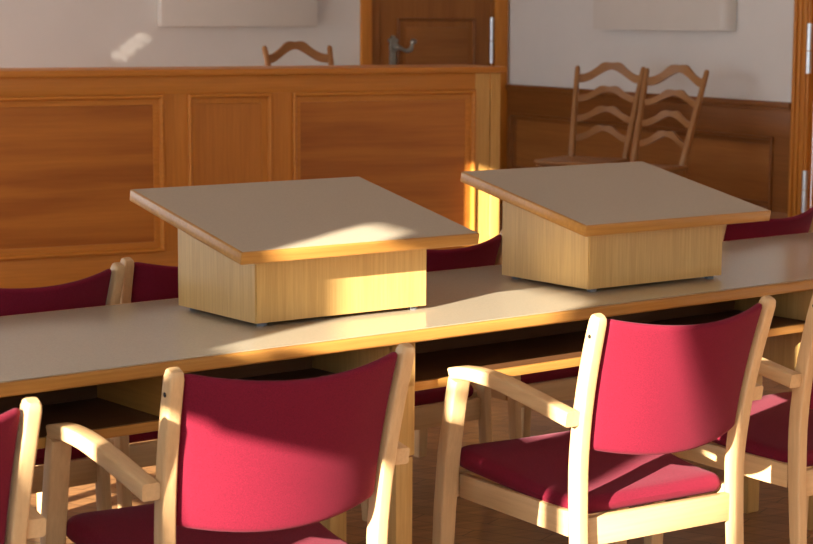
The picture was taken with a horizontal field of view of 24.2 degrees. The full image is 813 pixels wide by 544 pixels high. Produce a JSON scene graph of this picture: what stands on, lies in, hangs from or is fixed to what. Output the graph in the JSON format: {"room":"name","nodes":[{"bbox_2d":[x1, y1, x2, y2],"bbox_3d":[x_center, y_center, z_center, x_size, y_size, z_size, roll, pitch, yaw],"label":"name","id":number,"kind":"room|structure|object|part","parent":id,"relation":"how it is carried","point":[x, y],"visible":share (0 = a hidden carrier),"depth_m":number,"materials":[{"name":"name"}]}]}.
{"room":"courtroom","nodes":[
{"label":"courtroom","id":0,"kind":"room"},
{"bbox_2d":[0,0,508,67],"bbox_3d":[-2.824,-1.704,11.141,8.147,3.300,0.200,-4,8,-26],"label":"wall","id":1,"kind":"structure","parent":0,"point":[33,33],"depth_m":11.65,"materials":[{"name":"white paint"}]},
{"bbox_2d":[157,0,316,26],"bbox_3d":[-1.049,-1.956,11.834,1.042,0.850,0.084,-4,8,-26],"label":"picture","id":2,"kind":"object","parent":1,"relation":"attached to","point":[170,13],"visible":1,"depth_m":11.83,"materials":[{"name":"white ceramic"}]},
{"bbox_2d":[360,0,507,203],"bbox_3d":[0.177,-1.511,12.579,1.088,2.160,0.199,-4,8,-26],"label":"door","id":3,"kind":"structure","parent":1,"relation":"in","point":[392,32],"depth_m":12.57,"materials":[{"name":"brown wood"}]},
{"bbox_3d":[-0.088,-1.395,12.435,0.072,0.306,0.034,-4,8,-26],"label":"handle plate","id":4,"kind":"part","parent":3,"relation":"part of","materials":[{"name":"grey metal"}]},
{"bbox_3d":[-0.014,-1.478,12.415,0.157,0.092,0.068,-4,8,-26],"label":"lever","id":5,"kind":"part","parent":3,"relation":"part of","materials":[{"name":"grey metal"}]},
{"bbox_3d":[0.196,-1.565,12.572,0.465,1.450,0.016,-4,8,-26],"label":"panel","id":6,"kind":"part","parent":3,"relation":"part of","materials":[{"name":"brown wood"}]},
{"bbox_3d":[0.196,-1.565,12.572,0.585,1.570,0.036,-4,8,-26],"label":"moulding","id":7,"kind":"part","parent":3,"relation":"part of","materials":[{"name":"brown wood"}]},
{"bbox_2d":[26,376,812,543],"bbox_3d":[0.200,0.804,5.307,8.147,0.100,13.851,-4,8,-26],"label":"floor","id":8,"kind":"structure","parent":0,"point":[475,523],"depth_m":5.62,"materials":[{"name":"brown wood"}]},
{"bbox_2d":[0,397,45,543],"bbox_3d":[-0.969,0.606,3.269,0.588,0.827,0.625,-5,9,-33],"label":"armchair","id":9,"kind":"object","parent":8,"relation":"on","point":[20,521],"visible":1,"depth_m":3.16,"materials":[{"name":"brown wood"}]},
{"bbox_3d":[-0.835,0.399,3.038,0.460,0.325,0.140,-5,9,-33],"label":"backrest","id":10,"kind":"part","parent":9,"relation":"part of","materials":[{"name":"red fabric"}]},
{"bbox_3d":[-0.752,0.390,3.408,0.042,0.075,0.452,-5,9,-33],"label":"armrest","id":11,"kind":"part","parent":9,"relation":"part of","materials":[{"name":"brown wood"}]},
{"bbox_2d":[0,262,124,510],"bbox_3d":[-1.094,0.378,4.968,0.525,0.827,0.625,-6,10,-38],"label":"chair","id":12,"kind":"object","parent":8,"relation":"on","point":[103,288],"visible":0.29,"depth_m":4.83,"materials":[{"name":"red fabric"}]},
{"bbox_3d":[-0.941,0.169,4.750,0.460,0.325,0.140,-6,10,-38],"label":"backrest","id":13,"kind":"part","parent":12,"relation":"part of","materials":[{"name":"red fabric"}]},
{"bbox_2d":[35,446,86,464],"bbox_3d":[-1.144,0.441,5.038,0.502,0.083,0.468,-6,10,-38],"label":"seat cushion","id":14,"kind":"object","parent":12,"relation":"on","point":[76,454],"depth_m":4.96,"materials":[{"name":"red fabric"}]},
{"bbox_3d":[-0.989,0.538,4.857,0.439,0.066,0.022,-6,10,-38],"label":"rail","id":15,"kind":"part","parent":12,"relation":"part of","materials":[{"name":"brown wood"}]},
{"bbox_3d":[-0.773,0.382,4.952,0.044,0.827,0.115,-6,10,-38],"label":"post","id":16,"kind":"part","parent":12,"relation":"part of","materials":[{"name":"brown wood"}]},
{"bbox_2d":[36,257,178,513],"bbox_3d":[-0.691,0.325,5.379,0.525,0.827,0.625,-6,10,-37],"label":"chair","id":17,"kind":"object","parent":8,"relation":"on","point":[142,282],"visible":0.1,"depth_m":5.03,"materials":[{"name":"red fabric"}]},
{"bbox_3d":[-1.043,0.561,5.489,0.038,0.325,0.060,-6,10,-37],"label":"leg","id":18,"kind":"part","parent":17,"relation":"part of","materials":[{"name":"brown wood"}]},
{"bbox_3d":[-0.752,0.366,5.067,0.044,0.827,0.115,-6,10,-37],"label":"post","id":19,"kind":"part","parent":17,"relation":"part of","materials":[{"name":"brown wood"}]},
{"bbox_2d":[129,431,157,442],"bbox_3d":[-0.739,0.388,5.450,0.502,0.083,0.468,-6,10,-37],"label":"seat cushion","id":20,"kind":"object","parent":17,"relation":"on","point":[153,435],"depth_m":5.18,"materials":[{"name":"red fabric"}]},
{"bbox_3d":[-0.589,0.485,5.265,0.439,0.066,0.022,-6,10,-37],"label":"rail","id":21,"kind":"part","parent":17,"relation":"part of","materials":[{"name":"brown wood"}]},
{"bbox_3d":[-0.543,0.116,5.157,0.460,0.325,0.140,-6,10,-37],"label":"backrest","id":22,"kind":"part","parent":17,"relation":"part of","materials":[{"name":"red fabric"}]},
{"bbox_2d":[40,343,414,543],"bbox_3d":[-0.350,0.536,3.814,0.588,0.827,0.625,-5,9,-33],"label":"armchair","id":23,"kind":"object","parent":8,"relation":"on","point":[238,461],"visible":1,"depth_m":3.57,"materials":[{"name":"red fabric"}]},
{"bbox_3d":[-0.719,0.629,3.897,0.044,0.614,0.101,-5,9,-33],"label":"leg","id":24,"kind":"part","parent":23,"relation":"part of","materials":[{"name":"brown wood"}]},
{"bbox_3d":[-0.588,0.357,3.658,0.042,0.075,0.452,-5,9,-33],"label":"armrest","id":25,"kind":"part","parent":23,"relation":"part of","materials":[{"name":"brown wood"}]},
{"bbox_3d":[-0.435,0.576,3.507,0.044,0.827,0.115,-5,9,-33],"label":"post","id":26,"kind":"part","parent":23,"relation":"part of","materials":[{"name":"brown wood"}]},
{"bbox_2d":[66,503,348,543],"bbox_3d":[-0.392,0.549,3.882,0.502,0.083,0.468,-5,9,-33],"label":"seat cushion","id":27,"kind":"object","parent":23,"relation":"on","point":[133,524],"depth_m":3.86,"materials":[{"name":"red fabric"}]},
{"bbox_3d":[-0.217,0.329,3.581,0.460,0.325,0.140,-5,9,-33],"label":"backrest","id":28,"kind":"part","parent":23,"relation":"part of","materials":[{"name":"red fabric"}]},
{"bbox_3d":[-0.032,0.543,3.766,0.044,0.827,0.115,-5,9,-33],"label":"post","id":29,"kind":"part","parent":23,"relation":"part of","materials":[{"name":"brown wood"}]},
{"bbox_3d":[-0.131,0.320,3.951,0.042,0.075,0.452,-5,9,-33],"label":"armrest","id":30,"kind":"part","parent":23,"relation":"part of","materials":[{"name":"brown wood"}]},
{"bbox_2d":[0,232,812,543],"bbox_3d":[0.213,0.415,5.049,5.450,0.740,0.765,-6,10,-38],"label":"table","id":31,"kind":"object","parent":8,"relation":"on","point":[100,369],"visible":0.48,"depth_m":4.52,"materials":[{"name":"grey laminate"}]},
{"bbox_2d":[130,176,478,325],"bbox_3d":[-0.249,-0.054,4.644,0.683,0.294,0.516,-5,9,-36],"label":"lectern","id":32,"kind":"object","parent":31,"relation":"on","point":[259,253],"visible":1,"depth_m":4.54,"materials":[{"name":"brown wood"}]},
{"bbox_3d":[-0.106,0.495,4.558,0.055,0.710,0.330,-6,10,-38],"label":"leg panel","id":33,"kind":"part","parent":31,"relation":"part of","materials":[{"name":"brown wood"}]},
{"bbox_3d":[0.222,0.143,5.002,5.350,0.128,0.018,-6,10,-38],"label":"panel","id":34,"kind":"part","parent":31,"relation":"part of","materials":[{"name":"brown wood"}]},
{"bbox_2d":[0,310,804,436],"bbox_3d":[0.317,0.212,4.893,5.350,0.020,0.285,-6,10,-38],"label":"shelf","id":35,"kind":"object","parent":31,"relation":"attached to","point":[107,414],"depth_m":4.69,"materials":[{"name":"brown wood"}]},
{"bbox_2d":[460,161,770,291],"bbox_3d":[0.574,-0.128,5.221,0.683,0.294,0.516,-5,9,-36],"label":"lectern","id":36,"kind":"object","parent":31,"relation":"on","point":[591,227],"visible":1,"depth_m":5.11,"materials":[{"name":"brown wood"}]},
{"bbox_3d":[1.089,0.372,5.513,0.055,0.710,0.330,-6,10,-38],"label":"leg panel","id":37,"kind":"part","parent":31,"relation":"part of","materials":[{"name":"brown wood"}]},
{"bbox_2d":[361,230,501,520],"bbox_3d":[-0.057,0.274,5.778,0.525,0.827,0.625,-6,10,-38],"label":"chair","id":38,"kind":"object","parent":8,"relation":"on","point":[489,252],"visible":0.11,"depth_m":5.67,"materials":[{"name":"red fabric"}]},
{"bbox_3d":[-0.110,0.316,5.464,0.044,0.827,0.115,-6,10,-38],"label":"post","id":39,"kind":"part","parent":38,"relation":"part of","materials":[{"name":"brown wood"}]},
{"bbox_2d":[415,385,473,405],"bbox_3d":[-0.106,0.337,5.848,0.502,0.083,0.468,-6,10,-38],"label":"seat cushion","id":40,"kind":"object","parent":38,"relation":"on","point":[435,395],"depth_m":5.71,"materials":[{"name":"red fabric"}]},
{"bbox_3d":[0.048,0.434,5.667,0.439,0.066,0.022,-6,10,-38],"label":"rail","id":41,"kind":"part","parent":38,"relation":"part of","materials":[{"name":"brown wood"}]},
{"bbox_3d":[0.096,0.065,5.559,0.460,0.325,0.140,-6,10,-38],"label":"backrest","id":42,"kind":"part","parent":38,"relation":"part of","materials":[{"name":"red fabric"}]},
{"bbox_3d":[0.096,0.373,5.972,0.022,0.058,0.398,-6,10,-38],"label":"rail","id":43,"kind":"part","parent":38,"relation":"part of","materials":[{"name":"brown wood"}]},
{"bbox_3d":[0.264,0.278,5.763,0.044,0.827,0.115,-6,10,-38],"label":"post","id":44,"kind":"part","parent":38,"relation":"part of","materials":[{"name":"brown wood"}]},
{"bbox_2d":[413,366,579,456],"bbox_3d":[0.406,0.218,6.212,0.525,0.827,0.625,-6,10,-38],"label":"chair","id":45,"kind":"object","parent":8,"relation":"on","point":[519,414],"visible":0.06,"depth_m":6.07,"materials":[{"name":"brown wood"}]},
{"bbox_3d":[0.052,0.455,6.315,0.038,0.325,0.060,-6,10,-38],"label":"leg","id":46,"kind":"part","parent":45,"relation":"part of","materials":[{"name":"brown wood"}]},
{"bbox_3d":[0.197,0.354,6.119,0.022,0.058,0.398,-6,10,-38],"label":"rail","id":47,"kind":"part","parent":45,"relation":"part of","materials":[{"name":"brown wood"}]},
{"bbox_3d":[0.350,0.260,5.898,0.044,0.827,0.115,-6,10,-38],"label":"post","id":48,"kind":"part","parent":45,"relation":"part of","materials":[{"name":"brown wood"}]},
{"bbox_3d":[0.416,0.418,6.601,0.038,0.325,0.060,-6,10,-38],"label":"leg","id":49,"kind":"part","parent":45,"relation":"part of","materials":[{"name":"brown wood"}]},
{"bbox_3d":[0.510,0.378,6.099,0.439,0.066,0.022,-6,10,-38],"label":"rail","id":50,"kind":"part","parent":45,"relation":"part of","materials":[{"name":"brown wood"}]},
{"bbox_2d":[521,366,579,383],"bbox_3d":[0.357,0.281,6.282,0.502,0.083,0.468,-6,10,-38],"label":"seat cushion","id":51,"kind":"object","parent":45,"relation":"on","point":[550,375],"depth_m":6.08,"materials":[{"name":"red fabric"}]},
{"bbox_2d":[432,296,775,543],"bbox_3d":[0.475,0.453,4.461,0.588,0.827,0.625,-5,9,-33],"label":"armchair","id":52,"kind":"object","parent":8,"relation":"on","point":[645,394],"visible":1,"depth_m":4.29,"materials":[{"name":"red fabric"}]},
{"bbox_3d":[0.105,0.547,4.540,0.044,0.614,0.101,-5,9,-33],"label":"leg","id":53,"kind":"part","parent":52,"relation":"part of","materials":[{"name":"brown wood"}]},
{"bbox_3d":[0.321,0.493,4.701,0.500,0.058,0.020,-5,9,-33],"label":"rail","id":54,"kind":"part","parent":52,"relation":"part of","materials":[{"name":"brown wood"}]},
{"bbox_3d":[0.238,0.274,4.303,0.042,0.075,0.452,-5,9,-33],"label":"armrest","id":55,"kind":"part","parent":52,"relation":"part of","materials":[{"name":"brown wood"}]},
{"bbox_3d":[0.251,0.535,4.389,0.022,0.058,0.420,-5,9,-33],"label":"rail","id":56,"kind":"part","parent":52,"relation":"part of","materials":[{"name":"brown wood"}]},
{"bbox_3d":[0.392,0.493,4.153,0.044,0.827,0.115,-5,9,-33],"label":"post","id":57,"kind":"part","parent":52,"relation":"part of","materials":[{"name":"brown wood"}]},
{"bbox_2d":[460,430,720,513],"bbox_3d":[0.432,0.466,4.529,0.502,0.083,0.468,-5,9,-33],"label":"seat cushion","id":58,"kind":"object","parent":52,"relation":"on","point":[531,472],"depth_m":4.43,"materials":[{"name":"red fabric"}]},
{"bbox_3d":[0.559,0.509,4.837,0.044,0.614,0.101,-5,9,-33],"label":"leg","id":59,"kind":"part","parent":52,"relation":"part of","materials":[{"name":"brown wood"}]},
{"bbox_3d":[0.567,0.564,4.334,0.439,0.066,0.022,-5,9,-33],"label":"rail","id":60,"kind":"part","parent":52,"relation":"part of","materials":[{"name":"brown wood"}]},
{"bbox_3d":[0.609,0.245,4.229,0.460,0.325,0.140,-5,9,-33],"label":"backrest","id":61,"kind":"part","parent":52,"relation":"part of","materials":[{"name":"red fabric"}]},
{"bbox_3d":[0.638,0.502,4.642,0.022,0.058,0.420,-5,9,-33],"label":"rail","id":62,"kind":"part","parent":52,"relation":"part of","materials":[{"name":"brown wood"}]},
{"bbox_3d":[0.792,0.460,4.415,0.044,0.827,0.115,-5,9,-33],"label":"post","id":63,"kind":"part","parent":52,"relation":"part of","materials":[{"name":"brown wood"}]},
{"bbox_3d":[0.692,0.236,4.600,0.042,0.075,0.452,-5,9,-33],"label":"armrest","id":64,"kind":"part","parent":52,"relation":"part of","materials":[{"name":"brown wood"}]},
{"bbox_2d":[644,294,812,543],"bbox_3d":[1.046,0.395,4.912,0.588,0.827,0.625,-5,9,-34],"label":"armchair","id":65,"kind":"object","parent":8,"relation":"on","point":[779,442],"visible":0.48,"depth_m":4.68,"materials":[{"name":"brown wood"}]},
{"bbox_3d":[0.675,0.489,4.985,0.044,0.614,0.101,-5,9,-34],"label":"leg","id":66,"kind":"part","parent":65,"relation":"part of","materials":[{"name":"brown wood"}]},
{"bbox_3d":[0.823,0.477,4.836,0.022,0.058,0.420,-5,9,-34],"label":"rail","id":67,"kind":"part","parent":65,"relation":"part of","materials":[{"name":"brown wood"}]},
{"bbox_2d":[712,392,812,466],"bbox_3d":[1.002,0.408,4.979,0.502,0.083,0.468,-5,9,-34],"label":"seat cushion","id":68,"kind":"object","parent":65,"relation":"on","point":[769,443],"depth_m":4.84,"materials":[{"name":"red fabric"}]},
{"bbox_3d":[0.811,0.217,4.750,0.042,0.075,0.452,-5,9,-34],"label":"armrest","id":69,"kind":"part","parent":65,"relation":"part of","materials":[{"name":"brown wood"}]},
{"bbox_3d":[1.124,0.451,5.290,0.044,0.614,0.101,-5,9,-34],"label":"leg","id":70,"kind":"part","parent":65,"relation":"part of","materials":[{"name":"brown wood"}]},
{"bbox_3d":[0.968,0.435,4.603,0.044,0.827,0.115,-5,9,-34],"label":"post","id":71,"kind":"part","parent":65,"relation":"part of","materials":[{"name":"brown wood"}]},
{"bbox_3d":[1.141,0.505,4.787,0.439,0.066,0.022,-5,9,-34],"label":"rail","id":72,"kind":"part","parent":65,"relation":"part of","materials":[{"name":"brown wood"}]},
{"bbox_3d":[1.184,0.187,4.683,0.460,0.325,0.140,-5,9,-34],"label":"backrest","id":73,"kind":"part","parent":65,"relation":"part of","materials":[{"name":"red fabric"}]},
{"bbox_2d":[722,206,812,391],"bbox_3d":[1.071,0.160,6.667,0.525,0.827,0.625,-6,10,-39],"label":"chair","id":74,"kind":"object","parent":8,"relation":"on","point":[801,223],"visible":0.11,"depth_m":6.35,"materials":[{"name":"red fabric"}]},
{"bbox_3d":[1.021,0.202,6.352,0.044,0.827,0.115,-6,10,-39],"label":"post","id":75,"kind":"part","parent":74,"relation":"part of","materials":[{"name":"brown wood"}]},
{"bbox_3d":[1.226,-0.049,6.450,0.460,0.325,0.140,-6,10,-39],"label":"backrest","id":76,"kind":"part","parent":74,"relation":"part of","materials":[{"name":"red fabric"}]},
{"bbox_3d":[1.391,0.163,6.654,0.044,0.827,0.115,-6,10,-39],"label":"post","id":77,"kind":"part","parent":74,"relation":"part of","materials":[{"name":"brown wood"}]},
{"bbox_2d":[499,204,502,232],"bbox_3d":[-1.103,0.062,9.679,6.147,0.200,4.351,-4,8,-26],"label":"floor","id":78,"kind":"structure","parent":0,"point":[500,205],"depth_m":12.08,"materials":[{"name":"brown wood"}]},
{"bbox_2d":[0,64,506,287],"bbox_3d":[-1.358,-0.378,8.345,3.864,1.025,0.446,-4,8,-26],"label":"wall","id":79,"kind":"structure","parent":78,"relation":"on","point":[75,142],"depth_m":8.31,"materials":[{"name":"brown wood"}]},
{"bbox_3d":[-1.946,-0.377,7.848,1.912,0.625,0.008,-4,8,-26],"label":"panel","id":80,"kind":"part","parent":79,"relation":"part of","materials":[{"name":"brown wood"}]},
{"bbox_3d":[-1.938,-0.374,7.833,1.972,0.685,0.036,-4,8,-26],"label":"moulding","id":81,"kind":"part","parent":79,"relation":"part of","materials":[{"name":"brown wood"}]},
{"bbox_3d":[-0.787,-0.448,8.418,0.336,0.625,0.008,-4,8,-26],"label":"panel","id":82,"kind":"part","parent":79,"relation":"part of","materials":[{"name":"brown wood"}]},
{"bbox_3d":[-0.779,-0.446,8.403,0.396,0.685,0.036,-4,8,-26],"label":"moulding","id":83,"kind":"part","parent":79,"relation":"part of","materials":[{"name":"brown wood"}]},
{"bbox_3d":[-0.104,-0.490,8.754,0.869,0.625,0.008,-4,8,-26],"label":"panel","id":84,"kind":"part","parent":79,"relation":"part of","materials":[{"name":"brown wood"}]},
{"bbox_3d":[-0.097,-0.488,8.739,0.929,0.685,0.036,-4,8,-26],"label":"moulding","id":85,"kind":"part","parent":79,"relation":"part of","materials":[{"name":"brown wood"}]},
{"bbox_2d":[534,62,644,166],"bbox_3d":[1.043,-0.685,10.818,0.450,1.003,0.605,5,9,29],"label":"chair","id":86,"kind":"object","parent":78,"relation":"on","point":[571,159],"visible":0.69,"depth_m":10.95,"materials":[{"name":"brown wood"}]},
{"bbox_3d":[0.982,-0.708,11.073,0.049,0.980,0.182,3,8,17],"label":"post","id":87,"kind":"part","parent":86,"relation":"part of","materials":[{"name":"brown wood"}]},
{"bbox_3d":[1.002,-0.625,10.753,0.450,0.028,0.440,5,9,29],"label":"seat","id":88,"kind":"part","parent":86,"relation":"part of","materials":[{"name":"brown wood"}]},
{"bbox_3d":[1.179,-1.154,10.994,0.399,0.120,0.061,5,9,29],"label":"crest rail","id":89,"kind":"part","parent":86,"relation":"part of","materials":[{"name":"brown wood"}]},
{"bbox_3d":[1.294,-0.683,10.898,0.049,0.980,0.182,7,10,41],"label":"post","id":90,"kind":"part","parent":86,"relation":"part of","materials":[{"name":"brown wood"}]},
{"bbox_2d":[619,64,708,177],"bbox_3d":[1.293,-0.620,10.338,0.605,1.003,0.450,-7,11,-44],"label":"chair","id":91,"kind":"object","parent":78,"relation":"on","point":[680,169],"visible":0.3,"depth_m":10.46,"materials":[{"name":"brown wood"}]},
{"bbox_3d":[1.306,-0.644,10.601,0.049,0.980,0.182,5,9,33],"label":"post","id":92,"kind":"part","parent":91,"relation":"part of","materials":[{"name":"brown wood"}]},
{"bbox_3d":[1.234,-0.562,10.288,0.440,0.028,0.450,-7,11,-44],"label":"seat","id":93,"kind":"part","parent":91,"relation":"part of","materials":[{"name":"brown wood"}]},
{"bbox_3d":[1.489,-1.082,10.469,0.061,0.120,0.399,-7,11,-44],"label":"crest rail","id":94,"kind":"part","parent":91,"relation":"part of","materials":[{"name":"brown wood"}]},
{"bbox_3d":[1.556,-0.609,10.347,0.182,0.980,0.049,-5,9,-32],"label":"post","id":95,"kind":"part","parent":91,"relation":"part of","materials":[{"name":"brown wood"}]},
{"bbox_2d":[508,0,812,207],"bbox_3d":[3.767,-1.100,6.832,0.200,3.300,13.851,-4,8,-26],"label":"wall","id":96,"kind":"structure","parent":0,"point":[548,39],"depth_m":11.23,"materials":[{"name":"white paint"}]},
{"bbox_2d":[506,84,790,218],"bbox_3d":[1.355,-0.683,11.518,0.038,0.811,3.090,-4,8,-26],"label":"wainscoting","id":97,"kind":"structure","parent":96,"relation":"attached to","point":[740,148],"depth_m":10.95,"materials":[{"name":"brown wood"}]},
{"bbox_3d":[1.342,-0.702,11.541,0.036,0.401,2.870,-4,8,-26],"label":"moulding","id":98,"kind":"part","parent":97,"relation":"part of","materials":[{"name":"brown wood"}]},
{"bbox_3d":[1.358,-0.703,11.549,0.004,0.401,2.870,-4,8,-26],"label":"panel","id":99,"kind":"part","parent":97,"relation":"part of","materials":[{"name":"brown wood"}]},
{"bbox_2d":[593,0,736,30],"bbox_3d":[1.488,-1.820,11.051,0.084,0.820,1.360,-4,8,-26],"label":"picture","id":100,"kind":"object","parent":96,"relation":"attached to","point":[687,15],"visible":1,"depth_m":10.97,"materials":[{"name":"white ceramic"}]},
{"bbox_2d":[788,0,812,216],"bbox_3d":[2.316,-1.105,9.575,0.103,2.170,1.110,-4,8,-26],"label":"door","id":101,"kind":"structure","parent":96,"relation":"in","point":[800,192],"depth_m":10.01,"materials":[{"name":"brown wood"}]},
{"bbox_3d":[-2.153,-0.176,10.220,3.570,0.120,2.301,-4,8,-26],"label":"floor","id":102,"kind":"structure","parent":0,"visible":0},
{"bbox_2d":[262,41,333,65],"bbox_3d":[-0.453,-0.738,10.258,0.450,1.003,0.605,-5,9,-33],"label":"chair","id":103,"kind":"object","parent":102,"relation":"on","point":[302,46],"visible":0.06,"depth_m":10.44,"materials":[{"name":"brown wood"}]},
{"bbox_3d":[-0.709,-0.736,10.322,0.182,0.980,0.049,8,11,44],"label":"post","id":104,"kind":"part","parent":103,"relation":"part of","materials":[{"name":"brown wood"}]},
{"bbox_3d":[-0.410,-0.761,10.517,0.049,0.980,0.182,-3,8,-21],"label":"post","id":105,"kind":"part","parent":103,"relation":"part of","materials":[{"name":"brown wood"}]}
]}

